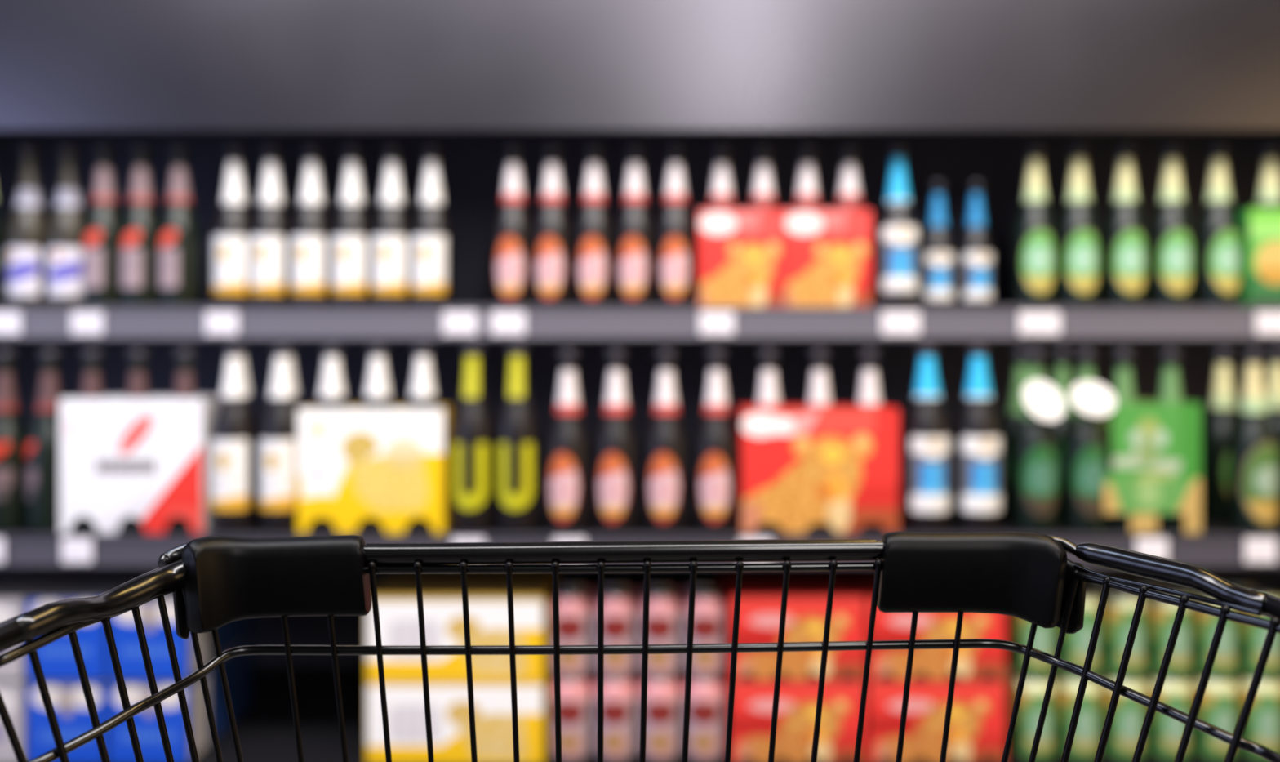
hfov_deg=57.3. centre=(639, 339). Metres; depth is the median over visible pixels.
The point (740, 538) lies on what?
price tag
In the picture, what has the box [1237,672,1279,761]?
beer can
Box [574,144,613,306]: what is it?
beer bottle
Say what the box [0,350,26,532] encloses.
beer bottle
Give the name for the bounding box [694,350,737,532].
beer bottle
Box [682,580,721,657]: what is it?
beer can
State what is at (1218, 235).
beer bottle
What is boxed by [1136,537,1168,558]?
price tag
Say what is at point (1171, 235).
beer bottle
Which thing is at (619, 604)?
beer can
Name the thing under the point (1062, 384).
beer bottle
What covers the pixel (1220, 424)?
beer bottle
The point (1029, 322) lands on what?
price tag
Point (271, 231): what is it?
beer bottle
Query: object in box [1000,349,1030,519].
beer bottle
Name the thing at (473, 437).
beer bottle
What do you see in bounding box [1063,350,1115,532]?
beer bottle
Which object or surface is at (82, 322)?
price tag
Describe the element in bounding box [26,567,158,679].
case
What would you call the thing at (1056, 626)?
beer can
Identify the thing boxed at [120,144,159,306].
beer bottle
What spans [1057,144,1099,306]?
beer bottle
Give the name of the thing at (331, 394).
beer bottle
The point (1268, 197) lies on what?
beer bottle
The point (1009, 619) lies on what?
beer can
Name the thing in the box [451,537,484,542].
price tag
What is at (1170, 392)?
beer bottle
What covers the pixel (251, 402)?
beer bottle
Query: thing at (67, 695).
case
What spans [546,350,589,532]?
beer bottle
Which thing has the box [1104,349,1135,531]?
beer bottle
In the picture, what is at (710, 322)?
price tag
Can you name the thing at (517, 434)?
beer bottle
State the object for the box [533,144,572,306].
beer bottle
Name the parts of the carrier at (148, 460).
panel, panel, panel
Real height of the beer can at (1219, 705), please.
0.132 m
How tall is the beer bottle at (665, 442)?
0.290 m
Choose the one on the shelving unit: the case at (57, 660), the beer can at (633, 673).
the beer can at (633, 673)
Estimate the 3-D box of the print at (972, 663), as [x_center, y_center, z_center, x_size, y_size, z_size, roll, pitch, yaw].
[0.470,0.471,1.850,0.213,0.129,0.001,0,0,0]
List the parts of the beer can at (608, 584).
lid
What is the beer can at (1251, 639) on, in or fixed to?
on the beer can at (1262, 727)
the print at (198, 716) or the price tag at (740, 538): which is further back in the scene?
the print at (198, 716)
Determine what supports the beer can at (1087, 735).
on the shelving unit
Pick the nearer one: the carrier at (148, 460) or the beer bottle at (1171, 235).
the carrier at (148, 460)
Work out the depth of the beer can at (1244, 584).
1.96 m
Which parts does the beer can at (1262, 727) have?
lid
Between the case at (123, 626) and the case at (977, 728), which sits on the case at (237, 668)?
the case at (123, 626)
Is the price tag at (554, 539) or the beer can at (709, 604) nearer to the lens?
the price tag at (554, 539)
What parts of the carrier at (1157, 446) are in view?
panel, panel, panel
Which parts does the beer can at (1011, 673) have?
lid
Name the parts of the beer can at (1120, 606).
lid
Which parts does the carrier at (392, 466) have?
panel, panel, panel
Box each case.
[0,567,97,679]
[0,676,35,761]
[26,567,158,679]
[26,677,115,761]
[108,592,250,679]
[108,636,250,761]
[366,573,552,679]
[366,657,553,761]
[719,570,865,679]
[721,662,865,761]
[842,570,1005,679]
[865,680,1005,761]
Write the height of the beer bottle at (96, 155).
0.290 m
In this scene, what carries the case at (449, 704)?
on the shelving unit
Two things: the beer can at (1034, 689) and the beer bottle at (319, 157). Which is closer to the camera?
the beer can at (1034, 689)
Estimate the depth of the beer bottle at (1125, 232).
2.05 m
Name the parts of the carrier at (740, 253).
panel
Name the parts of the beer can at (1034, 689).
lid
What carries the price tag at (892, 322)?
attached to the shelving unit
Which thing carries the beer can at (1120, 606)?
on the beer can at (1129, 717)
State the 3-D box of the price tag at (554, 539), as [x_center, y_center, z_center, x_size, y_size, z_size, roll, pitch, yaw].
[-0.109,0.326,1.815,0.050,0.038,0.002,0,0,0]
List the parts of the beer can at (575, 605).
lid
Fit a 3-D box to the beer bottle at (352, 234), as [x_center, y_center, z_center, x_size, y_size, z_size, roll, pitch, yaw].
[-0.509,-0.198,2.070,0.069,0.290,0.069,0,0,2]
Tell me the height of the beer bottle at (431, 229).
0.290 m
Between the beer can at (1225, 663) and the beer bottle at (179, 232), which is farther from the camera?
the beer bottle at (179, 232)
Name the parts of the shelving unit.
price rail, price rail, header panel, panel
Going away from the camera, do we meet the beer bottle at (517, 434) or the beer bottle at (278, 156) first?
the beer bottle at (517, 434)
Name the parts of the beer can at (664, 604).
lid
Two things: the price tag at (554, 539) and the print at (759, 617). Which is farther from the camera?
the print at (759, 617)
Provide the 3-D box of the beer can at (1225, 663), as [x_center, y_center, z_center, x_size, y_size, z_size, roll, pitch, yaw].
[0.925,0.472,1.884,0.066,0.132,0.066,0,0,2]
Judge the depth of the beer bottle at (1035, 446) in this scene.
1.86 m
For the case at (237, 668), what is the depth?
1.85 m
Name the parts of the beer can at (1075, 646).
lid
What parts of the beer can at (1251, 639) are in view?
lid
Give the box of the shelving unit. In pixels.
[0,0,1279,761]
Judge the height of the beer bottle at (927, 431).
0.296 m
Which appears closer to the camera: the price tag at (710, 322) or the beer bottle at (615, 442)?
the beer bottle at (615, 442)
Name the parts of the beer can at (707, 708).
lid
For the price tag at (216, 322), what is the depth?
1.99 m
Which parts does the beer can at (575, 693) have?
lid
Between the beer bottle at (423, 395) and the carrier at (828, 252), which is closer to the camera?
the beer bottle at (423, 395)
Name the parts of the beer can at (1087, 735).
lid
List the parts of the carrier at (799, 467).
panel, panel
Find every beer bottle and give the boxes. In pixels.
[0,216,5,306]
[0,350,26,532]
[6,144,48,306]
[24,350,60,532]
[46,144,85,306]
[70,349,102,531]
[82,144,122,306]
[94,152,113,161]
[118,349,148,531]
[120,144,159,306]
[133,153,151,180]
[158,144,199,306]
[165,349,195,531]
[169,153,188,160]
[211,346,257,532]
[213,144,252,306]
[225,154,243,162]
[231,345,258,517]
[250,144,291,306]
[259,346,298,532]
[263,155,281,165]
[279,345,302,408]
[291,144,331,306]
[310,346,348,531]
[317,155,332,306]
[332,144,372,306]
[356,346,393,531]
[372,144,411,306]
[404,346,439,531]
[412,144,451,306]
[451,346,494,532]
[493,144,533,306]
[495,346,538,532]
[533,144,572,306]
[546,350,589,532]
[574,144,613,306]
[595,350,637,532]
[615,144,654,306]
[644,350,687,532]
[656,144,694,306]
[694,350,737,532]
[709,145,734,209]
[751,145,776,209]
[754,349,782,531]
[795,145,819,209]
[806,349,834,531]
[836,145,862,209]
[857,349,886,531]
[878,144,918,306]
[905,346,949,531]
[922,181,953,306]
[955,346,1000,531]
[960,181,991,306]
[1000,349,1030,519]
[1013,350,1064,532]
[1014,144,1055,306]
[1026,154,1044,162]
[1050,349,1074,520]
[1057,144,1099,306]
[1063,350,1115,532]
[1084,154,1100,306]
[1104,144,1146,306]
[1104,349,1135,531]
[1118,153,1147,306]
[1150,144,1193,306]
[1157,349,1184,531]
[1177,153,1194,306]
[1196,144,1240,306]
[1200,349,1238,522]
[1225,153,1232,207]
[1229,350,1278,532]
[1256,145,1279,208]
[1265,349,1279,522]
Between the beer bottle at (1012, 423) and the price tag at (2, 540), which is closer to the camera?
the price tag at (2, 540)
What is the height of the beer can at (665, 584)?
0.132 m
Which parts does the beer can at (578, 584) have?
lid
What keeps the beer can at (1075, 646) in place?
on the beer can at (1087, 735)
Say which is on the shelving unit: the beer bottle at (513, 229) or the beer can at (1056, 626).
the beer bottle at (513, 229)
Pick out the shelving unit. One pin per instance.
(966, 86)
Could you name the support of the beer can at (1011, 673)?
on the shelving unit
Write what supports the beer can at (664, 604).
on the beer can at (663, 707)
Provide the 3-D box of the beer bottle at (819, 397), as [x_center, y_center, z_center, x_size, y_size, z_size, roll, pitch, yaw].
[0.290,0.161,1.896,0.069,0.290,0.069,0,0,5]
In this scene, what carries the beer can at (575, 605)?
on the beer can at (575, 693)
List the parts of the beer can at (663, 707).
lid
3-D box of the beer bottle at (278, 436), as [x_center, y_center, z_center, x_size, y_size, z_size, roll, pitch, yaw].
[-0.576,0.158,1.888,0.069,0.296,0.069,0,0,3]
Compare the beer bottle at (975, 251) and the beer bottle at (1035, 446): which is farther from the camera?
the beer bottle at (975, 251)
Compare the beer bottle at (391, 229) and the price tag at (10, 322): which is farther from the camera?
the beer bottle at (391, 229)
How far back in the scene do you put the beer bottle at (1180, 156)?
2.15 m
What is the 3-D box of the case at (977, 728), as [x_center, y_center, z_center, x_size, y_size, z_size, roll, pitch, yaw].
[0.470,0.605,1.980,0.217,0.133,0.260,0,0,0]
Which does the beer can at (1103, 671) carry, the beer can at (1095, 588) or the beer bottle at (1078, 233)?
the beer can at (1095, 588)
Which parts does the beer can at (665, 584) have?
lid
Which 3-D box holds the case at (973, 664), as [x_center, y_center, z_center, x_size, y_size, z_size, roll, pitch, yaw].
[0.470,0.471,1.980,0.217,0.133,0.260,0,0,0]
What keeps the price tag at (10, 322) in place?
attached to the shelving unit
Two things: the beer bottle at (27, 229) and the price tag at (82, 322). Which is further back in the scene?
the beer bottle at (27, 229)
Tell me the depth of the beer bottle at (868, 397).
1.88 m
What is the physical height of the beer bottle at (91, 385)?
0.290 m
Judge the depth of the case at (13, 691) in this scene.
1.85 m
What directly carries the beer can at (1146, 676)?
on the shelving unit
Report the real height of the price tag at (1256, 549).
0.038 m
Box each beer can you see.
[550,588,591,678]
[550,674,591,761]
[553,667,592,737]
[558,580,592,657]
[594,588,635,678]
[595,580,635,654]
[595,669,635,735]
[595,675,635,761]
[639,580,678,601]
[639,588,679,678]
[639,670,678,684]
[639,675,679,761]
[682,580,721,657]
[682,667,721,736]
[684,588,724,678]
[684,675,724,761]
[1004,662,1017,746]
[1005,614,1013,665]
[1013,615,1056,678]
[1013,673,1056,761]
[1053,666,1062,746]
[1056,626,1057,644]
[1057,589,1101,678]
[1057,673,1101,761]
[1087,582,1113,665]
[1098,665,1107,732]
[1102,588,1146,678]
[1102,673,1146,761]
[1137,580,1168,665]
[1142,665,1152,746]
[1147,591,1192,678]
[1147,673,1192,761]
[1173,584,1196,666]
[1187,666,1197,688]
[1192,590,1237,678]
[1192,672,1237,761]
[1229,580,1257,666]
[1232,666,1242,686]
[1237,588,1279,678]
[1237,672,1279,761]
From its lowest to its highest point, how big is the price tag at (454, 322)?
0.039 m
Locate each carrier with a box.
[59,395,220,533]
[297,405,452,533]
[697,209,784,306]
[737,405,898,533]
[784,209,871,306]
[1097,400,1200,533]
[1234,208,1279,306]
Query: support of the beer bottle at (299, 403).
on the shelving unit
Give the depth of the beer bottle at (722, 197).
2.06 m
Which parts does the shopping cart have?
bumper blade, bumper blade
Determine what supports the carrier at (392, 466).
on the shelving unit
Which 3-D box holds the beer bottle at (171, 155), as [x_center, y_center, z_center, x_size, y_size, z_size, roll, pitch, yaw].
[-0.848,-0.198,2.155,0.069,0.290,0.069,0,0,6]
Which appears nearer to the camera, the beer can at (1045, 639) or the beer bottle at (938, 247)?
the beer can at (1045, 639)
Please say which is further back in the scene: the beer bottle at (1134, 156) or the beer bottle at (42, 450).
the beer bottle at (1134, 156)
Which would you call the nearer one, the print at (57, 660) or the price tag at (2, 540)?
the price tag at (2, 540)
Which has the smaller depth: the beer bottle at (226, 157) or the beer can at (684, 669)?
the beer can at (684, 669)
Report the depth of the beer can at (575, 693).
1.86 m
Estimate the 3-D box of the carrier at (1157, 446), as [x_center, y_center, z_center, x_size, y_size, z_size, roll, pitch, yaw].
[0.809,0.203,1.897,0.159,0.205,0.085,0,0,0]
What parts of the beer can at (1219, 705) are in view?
lid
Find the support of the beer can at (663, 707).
on the shelving unit
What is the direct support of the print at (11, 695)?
attached to the case at (13, 691)
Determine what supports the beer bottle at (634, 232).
on the shelving unit
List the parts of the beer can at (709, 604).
lid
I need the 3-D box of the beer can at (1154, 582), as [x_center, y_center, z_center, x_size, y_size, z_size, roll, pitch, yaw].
[0.852,0.472,1.954,0.066,0.132,0.066,0,0,-1]
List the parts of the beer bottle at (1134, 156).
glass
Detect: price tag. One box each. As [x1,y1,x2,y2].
[0,311,20,334]
[0,537,4,562]
[61,537,92,562]
[71,311,102,334]
[205,311,238,334]
[443,311,476,334]
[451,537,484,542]
[491,311,524,334]
[553,537,585,541]
[699,311,733,334]
[739,537,772,562]
[881,311,919,334]
[1018,311,1060,334]
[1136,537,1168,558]
[1244,537,1276,562]
[1255,311,1279,334]
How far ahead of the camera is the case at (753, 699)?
1.85 m
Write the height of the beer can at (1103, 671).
0.132 m
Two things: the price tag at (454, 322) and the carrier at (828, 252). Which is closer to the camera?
the price tag at (454, 322)
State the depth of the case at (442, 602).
1.85 m
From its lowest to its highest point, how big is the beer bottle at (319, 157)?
0.290 m
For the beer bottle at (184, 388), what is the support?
on the shelving unit
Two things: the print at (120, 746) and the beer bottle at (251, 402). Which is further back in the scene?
the beer bottle at (251, 402)
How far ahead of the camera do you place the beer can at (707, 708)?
1.85 m
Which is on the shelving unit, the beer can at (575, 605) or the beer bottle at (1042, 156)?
the beer bottle at (1042, 156)
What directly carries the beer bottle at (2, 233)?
on the shelving unit
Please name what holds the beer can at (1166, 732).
on the shelving unit
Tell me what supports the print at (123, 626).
attached to the case at (123, 626)
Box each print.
[0,600,21,679]
[0,685,21,761]
[26,600,104,679]
[108,600,187,679]
[108,685,187,761]
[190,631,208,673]
[190,673,208,760]
[731,597,864,679]
[870,597,1004,679]
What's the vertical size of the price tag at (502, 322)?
0.039 m
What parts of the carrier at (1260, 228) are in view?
panel, panel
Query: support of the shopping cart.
on the floor
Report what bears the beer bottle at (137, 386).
on the shelving unit
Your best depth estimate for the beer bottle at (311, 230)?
2.05 m
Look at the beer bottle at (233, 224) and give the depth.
2.04 m
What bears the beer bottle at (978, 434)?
on the shelving unit
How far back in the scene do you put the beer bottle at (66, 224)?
2.04 m
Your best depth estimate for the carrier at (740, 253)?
2.03 m
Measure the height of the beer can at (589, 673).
0.132 m
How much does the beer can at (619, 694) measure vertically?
0.132 m
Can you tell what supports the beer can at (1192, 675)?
on the shelving unit
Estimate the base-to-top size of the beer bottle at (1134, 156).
0.290 m
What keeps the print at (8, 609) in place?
attached to the case at (16, 588)
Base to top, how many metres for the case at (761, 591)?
0.133 m
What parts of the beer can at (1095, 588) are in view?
lid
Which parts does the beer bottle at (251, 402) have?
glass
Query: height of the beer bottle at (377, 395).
0.296 m
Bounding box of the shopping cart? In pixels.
[0,530,1279,761]
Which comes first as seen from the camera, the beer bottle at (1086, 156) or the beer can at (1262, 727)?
the beer can at (1262, 727)
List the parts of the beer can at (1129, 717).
lid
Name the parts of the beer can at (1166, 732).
lid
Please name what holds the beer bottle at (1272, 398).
on the shelving unit
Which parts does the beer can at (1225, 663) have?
lid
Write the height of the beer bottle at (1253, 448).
0.290 m
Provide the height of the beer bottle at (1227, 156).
0.290 m
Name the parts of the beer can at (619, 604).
lid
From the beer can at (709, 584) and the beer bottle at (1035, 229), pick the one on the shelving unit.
the beer bottle at (1035, 229)
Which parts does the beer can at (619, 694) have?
lid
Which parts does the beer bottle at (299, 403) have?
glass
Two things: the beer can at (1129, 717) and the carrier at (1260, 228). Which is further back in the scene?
the carrier at (1260, 228)
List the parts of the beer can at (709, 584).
lid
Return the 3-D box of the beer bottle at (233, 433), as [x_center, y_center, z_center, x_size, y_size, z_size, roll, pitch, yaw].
[-0.654,0.158,1.888,0.069,0.296,0.069,0,0,11]
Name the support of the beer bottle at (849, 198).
on the shelving unit
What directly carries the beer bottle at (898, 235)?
on the shelving unit
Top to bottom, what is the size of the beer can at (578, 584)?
0.132 m
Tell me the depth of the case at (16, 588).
1.93 m
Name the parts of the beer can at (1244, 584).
lid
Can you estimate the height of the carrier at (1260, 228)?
0.174 m
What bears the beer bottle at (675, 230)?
on the shelving unit
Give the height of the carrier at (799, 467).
0.197 m
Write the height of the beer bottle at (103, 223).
0.290 m
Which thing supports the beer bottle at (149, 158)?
on the shelving unit
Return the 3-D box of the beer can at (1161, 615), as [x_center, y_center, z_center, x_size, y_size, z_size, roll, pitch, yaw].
[0.852,0.472,1.884,0.066,0.132,0.066,0,0,-3]
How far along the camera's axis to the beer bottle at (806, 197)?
2.06 m
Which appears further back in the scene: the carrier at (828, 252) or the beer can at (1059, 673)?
the carrier at (828, 252)
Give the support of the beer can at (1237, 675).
on the shelving unit
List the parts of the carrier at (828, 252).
panel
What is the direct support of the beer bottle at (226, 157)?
on the shelving unit
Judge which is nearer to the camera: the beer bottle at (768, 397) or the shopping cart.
the shopping cart
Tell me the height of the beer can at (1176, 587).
0.132 m
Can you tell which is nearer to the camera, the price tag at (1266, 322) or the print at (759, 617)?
the print at (759, 617)
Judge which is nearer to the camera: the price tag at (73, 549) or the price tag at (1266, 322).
the price tag at (73, 549)
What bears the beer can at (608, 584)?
on the beer can at (633, 673)
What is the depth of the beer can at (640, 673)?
1.95 m
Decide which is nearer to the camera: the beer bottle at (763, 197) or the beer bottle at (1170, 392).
the beer bottle at (1170, 392)
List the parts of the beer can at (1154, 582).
lid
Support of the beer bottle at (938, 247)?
on the shelving unit

